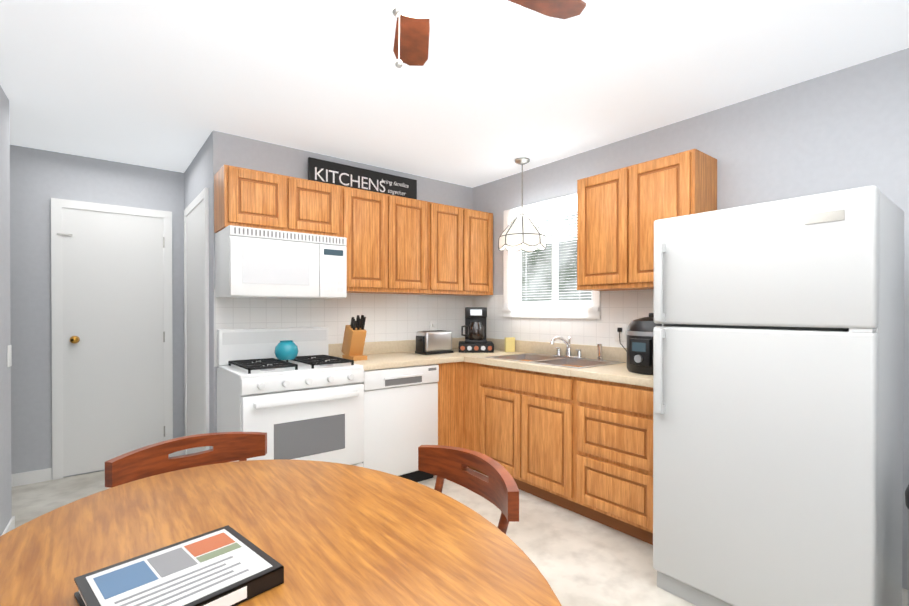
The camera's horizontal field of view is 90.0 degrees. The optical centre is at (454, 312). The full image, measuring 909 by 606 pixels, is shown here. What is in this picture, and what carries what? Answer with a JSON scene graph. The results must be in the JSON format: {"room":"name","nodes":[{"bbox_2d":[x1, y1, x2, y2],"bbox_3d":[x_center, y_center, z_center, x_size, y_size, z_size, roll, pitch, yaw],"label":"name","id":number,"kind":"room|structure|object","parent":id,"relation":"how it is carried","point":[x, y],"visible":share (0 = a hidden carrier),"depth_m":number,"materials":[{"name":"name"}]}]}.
{"room":"kitchen","nodes":[
{"label":"kitchen","id":0,"kind":"room"},
{"bbox_2d":[0,85,11,535],"bbox_3d":[-1.115,0.040,0.509,0.384,2.470,5.049,0,0,-39],"label":"wall","id":1,"kind":"structure","parent":0,"point":[5,434],"depth_m":2.48,"materials":[{"name":"grey paint"}]},
{"bbox_2d":[1,516,14,535],"bbox_3d":[-1.152,1.229,0.681,0.260,0.090,4.768,0,0,-39],"label":"baseboard","id":2,"kind":"structure","parent":1,"relation":"attached to","point":[11,525],"depth_m":2.54,"materials":[{"name":"white wood"}]},
{"bbox_2d":[7,345,11,366],"bbox_3d":[-2.498,0.243,2.551,0.006,0.120,0.080,0,0,-36],"label":"switch plate","id":3,"kind":"object","parent":1,"relation":"attached to","point":[9,355],"visible":0.98,"depth_m":2.54,"materials":[{"name":"white plastic"}]},
{"bbox_2d":[10,145,184,477],"bbox_3d":[-3.290,0.024,3.288,2.545,2.470,0.120,0,0,-39],"label":"wall","id":4,"kind":"structure","parent":0,"point":[39,179],"depth_m":3.39,"materials":[{"name":"grey paint"}]},
{"bbox_2d":[11,468,51,486],"bbox_3d":[-3.636,1.216,2.933,1.555,0.090,0.012,0,0,-39],"label":"baseboard","id":5,"kind":"structure","parent":4,"relation":"attached to","point":[29,477],"depth_m":3.34,"materials":[{"name":"white wood"}]},
{"bbox_2d":[51,198,172,479],"bbox_3d":[-2.698,0.198,3.624,0.774,2.117,0.092,0,0,-39],"label":"hall door","id":6,"kind":"structure","parent":4,"relation":"in","point":[112,336],"depth_m":3.62,"materials":[{"name":"white wood"}]},
{"bbox_2d":[184,137,209,448],"bbox_3d":[-1.968,0.022,3.575,0.120,2.470,1.080,0,0,-39],"label":"wall","id":7,"kind":"structure","parent":0,"point":[196,177],"depth_m":3.39,"materials":[{"name":"grey paint"}]},
{"bbox_2d":[184,187,208,454],"bbox_3d":[-1.986,0.199,3.485,0.021,2.117,0.924,0,0,-39],"label":"door","id":8,"kind":"structure","parent":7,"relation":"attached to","point":[196,311],"depth_m":3.42,"materials":[{"name":"white wood"}]},
{"bbox_2d":[209,130,471,448],"bbox_3d":[-0.703,0.021,3.814,2.395,2.470,0.125,0,0,-39],"label":"wall","id":9,"kind":"structure","parent":0,"point":[394,317],"depth_m":3.45,"materials":[{"name":"white tile"}]},
{"bbox_2d":[214,164,301,232],"bbox_3d":[-1.324,-0.720,3.030,0.441,0.379,0.312,0,0,-39],"label":"upper cabinet","id":10,"kind":"object","parent":9,"relation":"attached to","point":[243,197],"depth_m":2.91,"materials":[{"name":"brown wood"}]},
{"bbox_2d":[215,225,346,298],"bbox_3d":[-1.168,-0.313,3.091,0.750,0.425,0.417,0,0,-39],"label":"microwave","id":11,"kind":"object","parent":10,"relation":"attached to","point":[250,262],"visible":1,"depth_m":2.90,"materials":[{"name":"white"}]},
{"bbox_2d":[302,179,345,237],"bbox_3d":[-1.077,-0.721,3.228,0.440,0.379,0.312,0,0,-39],"label":"upper cabinet","id":12,"kind":"object","parent":9,"relation":"attached to","point":[323,204],"depth_m":3.16,"materials":[{"name":"brown wood"}]},
{"bbox_2d":[308,157,416,198],"bbox_3d":[-0.704,-1.031,3.649,0.955,0.234,0.024,0,0,-39],"label":"sign","id":13,"kind":"object","parent":12,"relation":"on","point":[324,171],"visible":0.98,"depth_m":3.60,"materials":[{"name":"black painted wood"}]},
{"bbox_2d":[346,187,397,293],"bbox_3d":[-0.730,-0.535,3.506,0.445,0.754,0.312,0,0,-39],"label":"upper cabinet","id":14,"kind":"object","parent":9,"relation":"attached to","point":[371,217],"depth_m":3.40,"materials":[{"name":"brown wood"}]},
{"bbox_2d":[328,337,464,355],"bbox_3d":[-0.407,0.290,3.957,1.500,0.100,0.018,0,0,-39],"label":"backsplash","id":15,"kind":"structure","parent":9,"relation":"attached to","point":[403,345],"depth_m":3.81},
{"bbox_2d":[398,196,429,294],"bbox_3d":[-0.478,-0.536,3.707,0.446,0.754,0.312,0,0,-39],"label":"upper cabinet","id":16,"kind":"object","parent":9,"relation":"attached to","point":[399,245],"depth_m":3.63,"materials":[{"name":"brown wood"}]},
{"bbox_2d":[430,321,436,330],"bbox_3d":[-0.215,0.118,4.060,0.066,0.081,0.095,0,0,-39],"label":"outlet","id":17,"kind":"object","parent":9,"relation":"attached to","point":[433,325],"visible":0.75,"depth_m":4.02,"materials":[{"name":"white plastic"}]},
{"bbox_2d":[430,202,469,295],"bbox_3d":[-0.136,-0.538,3.980,0.431,0.754,0.312,0,0,-39],"label":"upper cabinet","id":18,"kind":"object","parent":9,"relation":"attached to","point":[449,225],"depth_m":3.86,"materials":[{"name":"brown wood"}]},
{"bbox_2d":[470,209,492,295],"bbox_3d":[0.103,-0.539,4.171,0.429,0.754,0.312,0,0,-39],"label":"upper cabinet","id":19,"kind":"object","parent":9,"relation":"attached to","point":[481,223],"depth_m":4.08,"materials":[{"name":"brown wood"}]},
{"bbox_2d":[0,0,908,187],"bbox_3d":[-0.632,-1.227,1.679,4.940,0.050,5.940,0,0,-39],"label":"ceiling","id":20,"kind":"structure","parent":0,"point":[488,91],"depth_m":2.28,"materials":[{"name":"white paint"}]},
{"bbox_2d":[383,0,585,67],"bbox_3d":[-0.061,-0.937,1.179,1.034,0.522,1.020,0,0,-39],"label":"ceiling fan","id":21,"kind":"object","parent":20,"relation":"hanging from","point":[411,40],"visible":1,"depth_m":1.42,"materials":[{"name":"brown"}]},
{"bbox_2d":[498,157,546,251],"bbox_3d":[0.537,-0.856,3.607,0.380,0.711,0.380,0,0,-39],"label":"pendant lamp","id":22,"kind":"object","parent":20,"relation":"hanging from","point":[522,231],"visible":1,"depth_m":3.51,"materials":[{"name":"white glass"}]},
{"bbox_2d":[11,470,907,605],"bbox_3d":[-0.632,1.293,1.693,4.940,0.050,5.940,0,0,-39],"label":"floor","id":23,"kind":"structure","parent":0,"point":[576,559],"depth_m":2.49,"materials":[{"name":"tile"}]},
{"bbox_2d":[105,432,266,487],"bbox_3d":[-0.814,0.862,1.498,0.508,0.816,0.485,0,0,-43],"label":"chair","id":24,"kind":"object","parent":23,"relation":"on","point":[145,462],"visible":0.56,"depth_m":1.64,"materials":[{"name":"brown wood"}]},
{"bbox_2d":[0,459,561,605],"bbox_3d":[-0.426,0.893,0.921,1.080,0.761,1.460,0,0,-39],"label":"table","id":25,"kind":"object","parent":23,"relation":"on","point":[323,533],"visible":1,"depth_m":1.04,"materials":[{"name":"laminate"}]},
{"bbox_2d":[74,525,283,605],"bbox_3d":[-0.506,0.495,0.842,0.251,0.032,0.270,0,0,41],"label":"binder","id":26,"kind":"object","parent":25,"relation":"on","point":[227,565],"visible":1,"depth_m":0.83,"materials":[{"name":"black plastic"}]},
{"bbox_2d":[217,327,363,466],"bbox_3d":[-1.067,0.686,2.974,0.752,1.150,0.690,0,0,-39],"label":"range","id":27,"kind":"object","parent":23,"relation":"on","point":[307,403],"visible":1,"depth_m":2.81,"materials":[{"name":"white enameled metal"},{"name":"black cast iron"},{"name":"glass"}]},
{"bbox_2d":[274,340,297,359],"bbox_3d":[-1.126,0.250,3.046,0.152,0.124,0.152,0,0,-39],"label":"vase","id":28,"kind":"object","parent":27,"relation":"on","point":[286,349],"visible":1,"depth_m":2.99,"materials":[{"name":"teal ceramic"}]},
{"bbox_2d":[362,364,438,481],"bbox_3d":[-0.541,0.823,3.443,0.625,0.871,0.615,0,0,-39],"label":"dishwasher","id":29,"kind":"object","parent":23,"relation":"on","point":[400,415],"visible":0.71,"depth_m":3.21,"materials":[{"name":"white metal"}]},
{"bbox_2d":[420,364,463,475],"bbox_3d":[-0.209,0.820,3.750,0.268,0.874,0.590,0,0,-39],"label":"base cabinet","id":30,"kind":"object","parent":23,"relation":"on","point":[451,376],"depth_m":3.52,"materials":[{"name":"brown wood"}]},
{"bbox_2d":[418,445,518,533],"bbox_3d":[-0.107,0.863,1.326,0.485,0.816,0.508,0,0,-35],"label":"chair","id":31,"kind":"object","parent":23,"relation":"on","point":[497,487],"visible":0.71,"depth_m":1.45,"materials":[{"name":"brown wood"}]},
{"bbox_2d":[464,364,475,470],"bbox_3d":[0.382,0.820,3.682,0.611,0.874,0.257,0,0,-39],"label":"base cabinet","id":32,"kind":"object","parent":23,"relation":"on","point":[469,369],"depth_m":3.55,"materials":[{"name":"brown wood"}]},
{"bbox_2d":[476,356,591,510],"bbox_3d":[0.696,0.822,3.288,0.611,0.874,0.860,0,0,-39],"label":"base cabinet","id":33,"kind":"object","parent":23,"relation":"on","point":[568,425],"depth_m":3.06,"materials":[{"name":"brown wood"}]},
{"bbox_2d":[334,348,531,370],"bbox_3d":[-0.166,0.362,3.655,1.500,0.040,0.792,0,0,-39],"label":"countertop","id":34,"kind":"structure","parent":33,"relation":"on","point":[378,360],"depth_m":3.47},
{"bbox_2d":[342,315,366,360],"bbox_3d":[-0.737,0.180,3.340,0.110,0.326,0.205,0,0,-39],"label":"knife block","id":35,"kind":"object","parent":34,"relation":"on","point":[354,339],"visible":1,"depth_m":3.29,"materials":[{"name":"brown wood"}]},
{"bbox_2d":[415,330,452,354],"bbox_3d":[-0.181,0.246,3.807,0.310,0.187,0.170,0,0,-39],"label":"toaster","id":36,"kind":"object","parent":34,"relation":"on","point":[433,342],"visible":1,"depth_m":3.74,"materials":[{"name":"silver metal"}]},
{"bbox_2d":[459,307,493,352],"bbox_3d":[0.188,0.146,4.024,0.300,0.386,0.332,0,0,1],"label":"coffee maker","id":37,"kind":"object","parent":34,"relation":"on","point":[475,341],"visible":1,"depth_m":3.91,"materials":[{"name":"black plastic"}]},
{"bbox_2d":[505,337,514,351],"bbox_3d":[0.478,0.277,3.931,0.085,0.125,0.030,0,0,-14],"label":"box","id":38,"kind":"object","parent":34,"relation":"on","point":[509,344],"visible":0.93,"depth_m":3.92,"materials":[{"name":"yellow cardboard"}]},
{"bbox_2d":[572,376,652,544],"bbox_3d":[1.133,0.825,2.741,0.611,0.874,0.540,0,0,-39],"label":"base cabinet","id":39,"kind":"object","parent":23,"relation":"on","point":[612,424],"depth_m":2.56,"materials":[{"name":"brown wood"}]},
{"bbox_2d":[480,352,652,387],"bbox_3d":[0.872,0.366,3.055,0.627,0.040,1.440,0,0,-39],"label":"countertop","id":40,"kind":"structure","parent":39,"relation":"on","point":[614,371],"depth_m":2.87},
{"bbox_2d":[486,353,625,368],"bbox_3d":[0.706,0.429,3.307,0.524,0.178,0.864,0,0,-39],"label":"sink","id":41,"kind":"object","parent":40,"relation":"in","point":[574,361],"depth_m":3.32,"materials":[{"name":"silver metal"}]},
{"bbox_2d":[550,336,602,360],"bbox_3d":[0.844,0.257,3.314,0.239,0.166,0.420,0,0,-39],"label":"faucet","id":42,"kind":"object","parent":40,"relation":"on","point":[557,357],"depth_m":3.36,"materials":[{"name":"silver metal"}]},
{"bbox_2d":[626,313,661,374],"bbox_3d":[1.163,0.174,2.647,0.363,0.345,0.326,0,0,-39],"label":"multicooker","id":43,"kind":"object","parent":40,"relation":"on","point":[639,332],"visible":0.54,"depth_m":2.56,"materials":[{"name":"black plastic"}]},
{"bbox_2d":[653,186,903,605],"bbox_3d":[1.361,0.421,1.961,0.645,1.690,0.760,0,0,-39],"label":"fridge","id":44,"kind":"object","parent":23,"relation":"on","point":[778,345],"visible":1,"depth_m":1.72,"materials":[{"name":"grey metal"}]},
{"bbox_2d":[905,485,908,605],"bbox_3d":[1.627,0.913,1.409,0.378,0.712,0.336,0,0,-39],"label":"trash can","id":45,"kind":"object","parent":23,"relation":"on","point":[907,497],"visible":1,"depth_m":1.52,"materials":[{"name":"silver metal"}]},
{"bbox_2d":[472,48,908,589],"bbox_3d":[1.624,0.027,2.720,0.125,2.470,4.500,0,0,-39],"label":"wall","id":46,"kind":"structure","parent":0,"point":[844,129],"depth_m":2.49,"materials":[{"name":"grey paint"}]},
{"bbox_2d":[502,193,600,318],"bbox_3d":[0.795,-0.434,3.722,0.165,0.950,0.985,0,0,-39],"label":"window","id":47,"kind":"structure","parent":46,"relation":"in","point":[592,310],"depth_m":3.75,"materials":[{"name":"white"}]},
{"bbox_2d":[515,206,591,304],"bbox_3d":[0.793,-0.443,3.721,0.034,0.757,0.811,0,0,-39],"label":"window blinds","id":48,"kind":"object","parent":47,"relation":"attached to","point":[554,213],"visible":0.6,"depth_m":3.67,"materials":[{"name":"white plastic"}]},
{"bbox_2d":[486,338,626,363],"bbox_3d":[0.868,0.293,3.547,0.018,0.100,2.214,0,0,-39],"label":"backsplash","id":49,"kind":"structure","parent":46,"relation":"attached to","point":[590,352],"depth_m":3.47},
{"bbox_2d":[615,324,626,351],"bbox_3d":[1.199,0.196,3.072,0.095,0.233,0.301,0,0,-39],"label":"electrical outlet plate","id":50,"kind":"object","parent":46,"relation":"attached to","point":[620,332],"visible":0.92,"depth_m":3.18,"materials":[{"name":"white plastic"}]},
{"bbox_2d":[577,149,716,290],"bbox_3d":[1.192,-0.531,2.902,0.313,0.755,0.779,0,0,-39],"label":"upper cabinet","id":51,"kind":"object","parent":46,"relation":"attached to","point":[620,211],"visible":0.88,"depth_m":2.78,"materials":[{"name":"brown wood"}]},
{"label":"outside","id":52,"kind":"structure","parent":0,"visible":0},
{"bbox_2d":[522,214,591,301],"bbox_3d":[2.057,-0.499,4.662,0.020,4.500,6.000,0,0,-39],"label":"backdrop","id":53,"kind":"structure","parent":52,"point":[571,282],"depth_m":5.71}
]}

